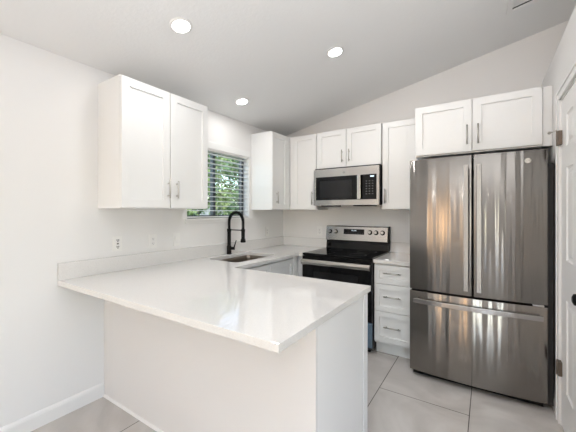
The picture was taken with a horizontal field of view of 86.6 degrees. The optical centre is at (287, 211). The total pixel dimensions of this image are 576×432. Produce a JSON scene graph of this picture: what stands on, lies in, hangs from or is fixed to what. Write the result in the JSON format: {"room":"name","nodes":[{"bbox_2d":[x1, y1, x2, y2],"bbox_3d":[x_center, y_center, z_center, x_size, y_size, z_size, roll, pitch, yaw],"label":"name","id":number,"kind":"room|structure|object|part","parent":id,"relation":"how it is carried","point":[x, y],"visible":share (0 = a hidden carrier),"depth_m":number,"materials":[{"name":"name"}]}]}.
{"room":"kitchen","nodes":[
{"label":"kitchen","id":0,"kind":"room"},
{"bbox_2d":[0,33,282,427],"bbox_3d":[-2.309,0.160,0.960,0.140,2.410,8.280,0,0,33],"label":"wall","id":1,"kind":"structure","parent":0,"point":[52,335],"depth_m":2.02,"materials":[{"name":"white paint"}]},
{"bbox_2d":[0,382,104,431],"bbox_3d":[-2.896,1.315,-0.082,0.014,0.100,5.613,0,0,33],"label":"baseboard","id":2,"kind":"structure","parent":1,"relation":"attached to","point":[31,422],"depth_m":2.01,"materials":[{"name":"white paint"}]},
{"bbox_2d":[113,236,121,251],"bbox_3d":[-1.312,0.245,2.355,0.008,0.116,0.072,0,0,33],"label":"wall outlet","id":3,"kind":"object","parent":1,"relation":"attached to","point":[117,240],"visible":1,"depth_m":2.35,"materials":[{"name":"white plastic"}]},
{"bbox_2d":[116,239,119,247],"bbox_3d":[-1.310,0.245,2.353,0.002,0.068,0.034,0,0,33],"label":"receptacle","id":4,"kind":"object","parent":3,"relation":"attached to","point":[117,240],"depth_m":2.35,"materials":[{"name":"white paint"}]},
{"bbox_2d":[98,74,207,208],"bbox_3d":[-1.035,-0.481,2.465,0.351,0.911,0.767,0,0,33],"label":"upper cabinet","id":5,"kind":"object","parent":1,"relation":"attached to","point":[153,141],"visible":1,"depth_m":2.25,"materials":[{"name":"white wood"}]},
{"bbox_3d":[-1.031,-0.481,2.233,0.019,0.899,0.377,0,0,33],"label":"door","id":6,"kind":"part","parent":5,"relation":"part of","materials":[{"name":"white wood"}]},
{"bbox_3d":[-0.821,-0.481,2.555,0.019,0.899,0.378,0,0,33],"label":"door","id":7,"kind":"part","parent":5,"relation":"part of","materials":[{"name":"white wood"}]},
{"bbox_2d":[149,234,156,247],"bbox_3d":[-1.150,0.248,2.603,0.008,0.116,0.072,0,0,33],"label":"wall outlet","id":8,"kind":"object","parent":1,"relation":"attached to","point":[152,237],"visible":1,"depth_m":2.60,"materials":[{"name":"white plastic"}]},
{"bbox_2d":[151,237,154,244],"bbox_3d":[-1.148,0.248,2.602,0.002,0.068,0.034,0,0,33],"label":"receptacle","id":9,"kind":"object","parent":8,"relation":"attached to","point":[152,238],"depth_m":2.60,"materials":[{"name":"white paint"}]},
{"bbox_2d":[57,236,282,280],"bbox_3d":[-0.795,0.398,3.136,0.018,0.114,2.659,0,0,33],"label":"backsplash","id":10,"kind":"structure","parent":1,"relation":"attached to","point":[75,269],"depth_m":2.55,"materials":[{"name":"stone"}]},
{"bbox_2d":[173,233,179,245],"bbox_3d":[-1.019,0.253,2.802,0.010,0.116,0.072,0,0,33],"label":"light switch","id":11,"kind":"object","parent":1,"relation":"attached to","point":[176,236],"visible":1,"depth_m":2.80,"materials":[{"name":"white plastic"}]},
{"bbox_2d":[187,152,242,217],"bbox_3d":[-0.806,-0.303,3.341,0.050,0.738,0.899,0,0,33],"label":"window","id":12,"kind":"structure","parent":1,"relation":"in","point":[212,204],"depth_m":3.32,"materials":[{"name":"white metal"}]},
{"bbox_2d":[187,141,249,217],"bbox_3d":[-0.738,-0.332,3.297,0.078,0.781,0.923,0,0,33],"label":"window blind","id":13,"kind":"object","parent":12,"relation":"attached to","point":[213,147],"visible":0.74,"depth_m":3.36,"materials":[{"name":"white plastic"}]},
{"bbox_3d":[-0.745,0.052,3.301,0.058,0.014,0.887,0,0,33],"label":"rail","id":14,"kind":"part","parent":13,"relation":"part of","materials":[{"name":"white plastic"}]},
{"bbox_2d":[184,217,251,223],"bbox_3d":[-0.740,0.090,3.298,0.107,0.050,0.959,0,0,33],"label":"trim","id":15,"kind":"structure","parent":1,"relation":"attached to","point":[235,219],"depth_m":3.16,"materials":[{"name":"white paint"}]},
{"bbox_2d":[265,227,268,235],"bbox_3d":[-0.269,0.253,3.957,0.008,0.116,0.072,0,0,33],"label":"wall outlet","id":16,"kind":"object","parent":1,"relation":"attached to","point":[266,228],"visible":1,"depth_m":3.95,"materials":[{"name":"white plastic"}]},
{"bbox_2d":[251,131,289,209],"bbox_3d":[-0.110,-0.481,3.886,0.351,0.911,0.688,0,0,33],"label":"upper cabinet","id":17,"kind":"object","parent":1,"relation":"attached to","point":[270,150],"visible":0.91,"depth_m":3.63,"materials":[{"name":"white wood"}]},
{"bbox_3d":[-0.100,-0.481,3.662,0.019,0.899,0.320,0,0,33],"label":"door","id":18,"kind":"part","parent":17,"relation":"part of","materials":[{"name":"white wood"}]},
{"bbox_2d":[0,0,575,135],"bbox_3d":[0.255,-1.710,-0.710,6.300,1.392,8.280,0,0,33],"label":"ceiling","id":19,"kind":"structure","parent":0,"point":[271,54],"depth_m":2.35,"materials":[{"name":"white paint"}]},
{"bbox_2d":[169,17,192,33],"bbox_3d":[-0.688,-1.196,1.968,0.141,0.034,0.144,0,0,33],"label":"recessed light","id":20,"kind":"object","parent":19,"relation":"in","point":[180,25],"visible":1,"depth_m":1.96,"materials":[{"name":"white paint"}]},
{"bbox_2d":[235,98,248,104],"bbox_3d":[-0.463,-1.111,3.078,0.141,0.034,0.144,0,0,33],"label":"recessed light","id":21,"kind":"object","parent":19,"relation":"in","point":[240,101],"visible":1,"depth_m":3.07,"materials":[{"name":"white paint"}]},
{"bbox_2d":[326,46,343,57],"bbox_3d":[0.388,-1.319,2.523,0.141,0.034,0.144,0,0,33],"label":"recessed light","id":22,"kind":"object","parent":19,"relation":"in","point":[335,51],"visible":1,"depth_m":2.51,"materials":[{"name":"white paint"}]},
{"bbox_2d":[506,0,539,14],"bbox_3d":[1.813,-1.618,2.014,0.586,0.128,0.589,0,0,33],"label":"ceiling vent","id":23,"kind":"object","parent":19,"relation":"in","point":[512,5],"visible":1,"depth_m":2.32,"materials":[{"name":"white paint"}]},
{"bbox_2d":[31,347,563,431],"bbox_3d":[0.264,1.405,-0.716,6.280,0.080,8.280,0,0,33],"label":"floor","id":24,"kind":"structure","parent":0,"point":[400,399],"depth_m":2.09,"materials":[{"name":"tile"}]},
{"bbox_2d":[103,293,367,431],"bbox_3d":[-0.433,0.927,2.079,1.779,0.876,0.718,0,0,33],"label":"base cabinet","id":25,"kind":"object","parent":24,"relation":"on","point":[168,375],"visible":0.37,"depth_m":1.66,"materials":[{"name":"white"}]},
{"bbox_3d":[-0.622,1.358,1.780,1.762,0.014,0.013,0,0,33],"label":"shoe moulding","id":26,"kind":"part","parent":25,"relation":"part of","materials":[{"name":"white paint"}]},
{"bbox_3d":[0.296,0.927,1.596,0.018,0.876,0.640,0,0,33],"label":"panel","id":27,"kind":"part","parent":25,"relation":"part of","materials":[{"name":"white wood"}]},
{"bbox_2d":[245,257,295,275],"bbox_3d":[-0.427,0.927,3.099,0.635,0.875,1.042,0,0,33],"label":"base cabinet","id":28,"kind":"object","parent":24,"relation":"on","point":[286,266],"visible":0.14,"depth_m":3.14,"materials":[{"name":"white wood"}]},
{"bbox_2d":[57,236,370,352],"bbox_3d":[-0.049,0.414,2.662,1.787,0.147,2.678,0,0,33],"label":"countertop","id":29,"kind":"structure","parent":28,"relation":"on","point":[191,286],"depth_m":1.84,"materials":[{"name":"stone"}]},
{"bbox_2d":[227,211,245,253],"bbox_3d":[-0.545,0.221,3.253,0.252,0.466,0.077,0,0,33],"label":"faucet","id":30,"kind":"object","parent":29,"relation":"on","point":[229,248],"visible":1,"depth_m":3.27,"materials":[{"name":"black metal"}]},
{"bbox_3d":[-0.552,0.193,3.244,0.242,0.024,0.046,0,0,33],"label":"support arm","id":31,"kind":"part","parent":30,"relation":"part of","materials":[{"name":"black metal"}]},
{"bbox_2d":[220,255,263,261],"bbox_3d":[-0.453,0.591,3.104,0.450,0.203,0.660,0,0,33],"label":"sink","id":32,"kind":"object","parent":29,"relation":"in","point":[245,257],"visible":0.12,"depth_m":3.37,"materials":[{"name":"silver metal"}]},
{"bbox_3d":[-0.292,0.875,2.807,0.019,0.735,0.413,0,0,33],"label":"door","id":33,"kind":"part","parent":28,"relation":"part of","materials":[{"name":"white wood"}]},
{"bbox_3d":[-0.063,0.875,3.159,0.019,0.735,0.414,0,0,33],"label":"door","id":34,"kind":"part","parent":28,"relation":"part of","materials":[{"name":"white wood"}]},
{"bbox_2d":[296,256,301,275],"bbox_3d":[0.046,0.928,3.796,0.668,0.874,0.635,0,0,33],"label":"base cabinet","id":35,"kind":"object","parent":24,"relation":"on","point":[298,258],"visible":0.07,"depth_m":3.42,"materials":[{"name":"white wood"}]},
{"bbox_2d":[301,225,390,351],"bbox_3d":[0.645,0.766,3.377,0.772,1.198,0.706,0,0,33],"label":"range","id":36,"kind":"object","parent":24,"relation":"on","point":[349,253],"visible":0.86,"depth_m":3.26,"materials":[{"name":"black"}]},
{"bbox_3d":[0.459,0.534,3.089,0.746,0.061,0.022,0,0,33],"label":"door handle","id":37,"kind":"part","parent":36,"relation":"part of","materials":[{"name":"silver metal"}]},
{"bbox_2d":[302,255,372,322],"bbox_3d":[0.484,0.767,3.132,0.766,0.585,0.028,0,0,33],"label":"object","id":38,"kind":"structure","parent":36,"relation":"in","point":[311,271],"depth_m":3.07,"materials":[{"name":"black glass"}]},
{"bbox_2d":[303,247,388,260],"bbox_3d":[0.643,0.456,3.377,0.770,0.024,0.597,0,0,33],"label":"cooktop","id":39,"kind":"object","parent":36,"relation":"in","point":[328,253],"depth_m":3.26,"materials":[{"name":"black glass"}]},
{"bbox_3d":[0.485,1.186,3.133,0.766,0.234,0.027,0,0,33],"label":"storage drawer","id":40,"kind":"part","parent":36,"relation":"part of","materials":[{"name":"silver"}]},
{"bbox_2d":[374,263,411,358],"bbox_3d":[1.135,0.928,3.084,0.362,0.874,0.636,0,0,33],"label":"base cabinet","id":41,"kind":"object","parent":24,"relation":"on","point":[392,288],"visible":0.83,"depth_m":2.86,"materials":[{"name":"white wood"}]},
{"bbox_2d":[373,242,409,265],"bbox_3d":[1.145,0.414,3.099,0.366,0.147,0.642,0,0,33],"label":"countertop","id":42,"kind":"structure","parent":41,"relation":"on","point":[399,254],"depth_m":3.12,"materials":[{"name":"stone"}]},
{"bbox_3d":[0.987,1.091,2.855,0.359,0.287,0.019,0,0,33],"label":"drawer","id":43,"kind":"part","parent":41,"relation":"part of","materials":[{"name":"white wood"}]},
{"bbox_3d":[0.987,0.592,2.855,0.359,0.179,0.019,0,0,33],"label":"drawer","id":44,"kind":"part","parent":41,"relation":"part of","materials":[{"name":"white wood"}]},
{"bbox_3d":[0.987,0.815,2.855,0.359,0.258,0.019,0,0,33],"label":"drawer","id":45,"kind":"part","parent":41,"relation":"part of","materials":[{"name":"white wood"}]},
{"bbox_2d":[410,149,553,406],"bbox_3d":[1.607,0.462,2.613,0.930,1.782,0.896,0,0,33],"label":"refrigerator","id":46,"kind":"object","parent":24,"relation":"on","point":[482,225],"visible":1,"depth_m":2.24,"materials":[{"name":"silver metal"}]},
{"bbox_3d":[1.214,0.104,2.450,0.450,1.067,0.074,0,0,33],"label":"door","id":47,"kind":"part","parent":46,"relation":"part of","materials":[{"name":"silver metal"}]},
{"bbox_3d":[1.335,0.121,2.293,0.033,0.943,0.062,0,0,33],"label":"handle","id":48,"kind":"part","parent":46,"relation":"part of","materials":[{"name":"silver metal"}]},
{"bbox_3d":[1.400,0.981,2.329,0.894,0.657,0.074,0,0,33],"label":"freezer drawer","id":49,"kind":"part","parent":46,"relation":"part of","materials":[{"name":"silver metal"}]},
{"bbox_3d":[1.404,0.121,2.247,0.033,0.943,0.062,0,0,33],"label":"handle","id":50,"kind":"part","parent":46,"relation":"part of","materials":[{"name":"silver metal"}]},
{"bbox_3d":[1.591,0.104,2.204,0.436,1.067,0.074,0,0,33],"label":"door","id":51,"kind":"part","parent":46,"relation":"part of","materials":[{"name":"silver metal"}]},
{"bbox_2d":[283,20,568,252],"bbox_3d":[2.543,-0.471,2.657,6.140,3.671,0.140,0,0,33],"label":"wall","id":52,"kind":"structure","parent":0,"point":[523,64],"depth_m":3.29,"materials":[{"name":"white paint"}]},
{"bbox_2d":[283,236,326,247],"bbox_3d":[0.219,0.398,4.074,0.694,0.114,0.018,0,0,33],"label":"backsplash","id":53,"kind":"structure","parent":52,"relation":"attached to","point":[298,241],"depth_m":4.06,"materials":[{"name":"stone"}]},
{"bbox_2d":[290,134,327,209],"bbox_3d":[0.250,-0.481,3.856,0.392,0.911,0.350,0,0,33],"label":"upper cabinet","id":54,"kind":"object","parent":52,"relation":"attached to","point":[303,149],"visible":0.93,"depth_m":3.74,"materials":[{"name":"white wood"}]},
{"bbox_3d":[0.203,-0.481,3.732,0.320,0.899,0.019,0,0,33],"label":"door","id":55,"kind":"part","parent":54,"relation":"part of","materials":[{"name":"white wood"}]},
{"bbox_2d":[317,226,321,235],"bbox_3d":[0.409,0.247,3.958,0.072,0.116,0.008,0,0,33],"label":"wall outlet","id":56,"kind":"object","parent":52,"relation":"attached to","point":[319,228],"visible":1,"depth_m":3.96,"materials":[{"name":"white plastic"}]},
{"bbox_2d":[317,123,381,168],"bbox_3d":[0.739,-0.720,3.538,0.758,0.433,0.350,0,0,33],"label":"upper cabinet","id":57,"kind":"object","parent":52,"relation":"attached to","point":[362,145],"visible":0.87,"depth_m":3.40,"materials":[{"name":"white wood"}]},
{"bbox_3d":[0.503,-0.720,3.537,0.360,0.427,0.019,0,0,33],"label":"door","id":58,"kind":"part","parent":57,"relation":"part of","materials":[{"name":"white wood"}]},
{"bbox_2d":[314,164,381,206],"bbox_3d":[0.715,-0.281,3.502,0.758,0.436,0.433,0,0,33],"label":"microwave","id":59,"kind":"object","parent":57,"relation":"attached to","point":[361,185],"visible":1,"depth_m":3.32,"materials":[{"name":"silver metal"}]},
{"bbox_3d":[0.754,-0.264,3.238,0.037,0.257,0.034,0,0,33],"label":"door handle","id":60,"kind":"part","parent":59,"relation":"part of","materials":[{"name":"silver metal"}]},
{"bbox_3d":[0.839,-0.264,3.222,0.196,0.263,0.027,0,0,33],"label":"control panel","id":61,"kind":"part","parent":59,"relation":"part of","materials":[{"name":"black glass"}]},
{"bbox_3d":[0.822,-0.720,3.329,0.387,0.427,0.019,0,0,33],"label":"door","id":62,"kind":"part","parent":57,"relation":"part of","materials":[{"name":"white wood"}]},
{"bbox_2d":[382,118,417,209],"bbox_3d":[1.227,-0.481,3.220,0.391,0.911,0.350,0,0,33],"label":"upper cabinet","id":63,"kind":"object","parent":52,"relation":"attached to","point":[398,137],"visible":0.69,"depth_m":3.13,"materials":[{"name":"white wood"}]},
{"bbox_2d":[390,242,409,252],"bbox_3d":[1.315,0.398,3.360,0.366,0.114,0.018,0,0,33],"label":"backsplash","id":64,"kind":"structure","parent":52,"relation":"attached to","point":[398,247],"depth_m":3.40,"materials":[{"name":"stone"}]},
{"bbox_2d":[415,85,552,159],"bbox_3d":[1.679,-0.693,2.702,0.924,0.432,0.726,0,0,33],"label":"upper cabinet","id":65,"kind":"object","parent":52,"relation":"attached to","point":[521,120],"visible":0.95,"depth_m":2.40,"materials":[{"name":"white wood"}]},
{"bbox_3d":[1.297,-0.697,2.571,0.424,0.418,0.019,0,0,33],"label":"door","id":66,"kind":"part","parent":65,"relation":"part of","materials":[{"name":"white wood"}]},
{"bbox_3d":[1.434,-0.618,2.449,0.012,0.155,0.036,0,0,33],"label":"handle","id":67,"kind":"part","parent":65,"relation":"part of","materials":[{"name":"silver metal"}]},
{"bbox_3d":[1.497,-0.618,2.408,0.012,0.155,0.036,0,0,33],"label":"handle","id":68,"kind":"part","parent":65,"relation":"part of","materials":[{"name":"silver metal"}]},
{"bbox_3d":[1.662,-0.697,2.333,0.432,0.418,0.019,0,0,33],"label":"door","id":69,"kind":"part","parent":65,"relation":"part of","materials":[{"name":"white wood"}]},
{"bbox_2d":[541,5,575,391],"bbox_3d":[2.286,0.130,1.488,1.415,2.470,2.100,0,0,33],"label":"wall","id":70,"kind":"structure","parent":0,"point":[564,57],"depth_m":2.03,"materials":[{"name":"white paint"}]},
{"bbox_2d":[547,81,575,431],"bbox_3d":[1.551,0.325,1.683,0.102,2.055,0.805,0,0,33],"label":"door","id":71,"kind":"structure","parent":70,"relation":"in","point":[566,137],"depth_m":1.77,"materials":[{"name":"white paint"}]},
{"bbox_3d":[1.559,0.325,1.633,0.035,2.055,0.730,0,0,33],"label":"panel","id":72,"kind":"part","parent":71,"relation":"part of","materials":[{"name":"white paint"}]},
{"bbox_3d":[1.346,0.407,1.402,0.066,0.064,0.064,0,0,33],"label":"knob","id":73,"kind":"part","parent":71,"relation":"part of","materials":[{"name":"black metal"}]},
{"bbox_2d":[555,60,575,425],"bbox_3d":[1.584,0.293,1.617,0.133,2.146,0.883,0,0,33],"label":"trim","id":74,"kind":"structure","parent":70,"relation":"attached to","point":[570,78],"depth_m":1.97,"materials":[{"name":"white paint"}]},
{"label":"outside","id":75,"kind":"structure","parent":0,"visible":0},
{"bbox_3d":[-7.086,1.665,6.457,13.855,0.100,20.000,0,0,33],"label":"ground","id":76,"kind":"structure","parent":75,"visible":0},
{"bbox_2d":[187,155,222,214],"bbox_3d":[-1.734,0.033,5.505,1.429,3.165,1.320,0,0,-6],"label":"shrub","id":77,"kind":"object","parent":76,"relation":"on","point":[217,157],"visible":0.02,"depth_m":5.39,"materials":[{"name":"green plant"}]},
{"bbox_2d":[195,208,227,214],"bbox_3d":[-4.020,0.665,9.950,0.020,1.900,12.000,0,0,33],"label":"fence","id":78,"kind":"object","parent":76,"relation":"on","point":[207,212],"visible":0.02,"depth_m":11.47,"materials":[{"name":"white"}]},
{"bbox_2d":[201,156,238,214],"bbox_3d":[-1.714,-0.200,9.565,1.969,3.631,1.951,0,0,33],"label":"shrub","id":79,"kind":"object","parent":76,"relation":"on","point":[228,200],"visible":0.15,"depth_m":9.19,"materials":[{"name":"green plant"}]},
{"bbox_2d":[209,156,237,198],"bbox_3d":[-3.375,-1.301,14.569,2.386,5.832,2.675,0,0,-1],"label":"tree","id":80,"kind":"object","parent":76,"relation":"on","point":[215,156],"visible":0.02,"depth_m":14.67,"materials":[{"name":"plant"}]},
{"bbox_2d":[222,157,238,214],"bbox_3d":[-0.834,0.069,6.914,1.343,3.093,1.410,0,0,-13],"label":"shrub","id":81,"kind":"object","parent":76,"relation":"on","point":[236,198],"visible":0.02,"depth_m":6.85,"materials":[{"name":"green plant"}]}
]}

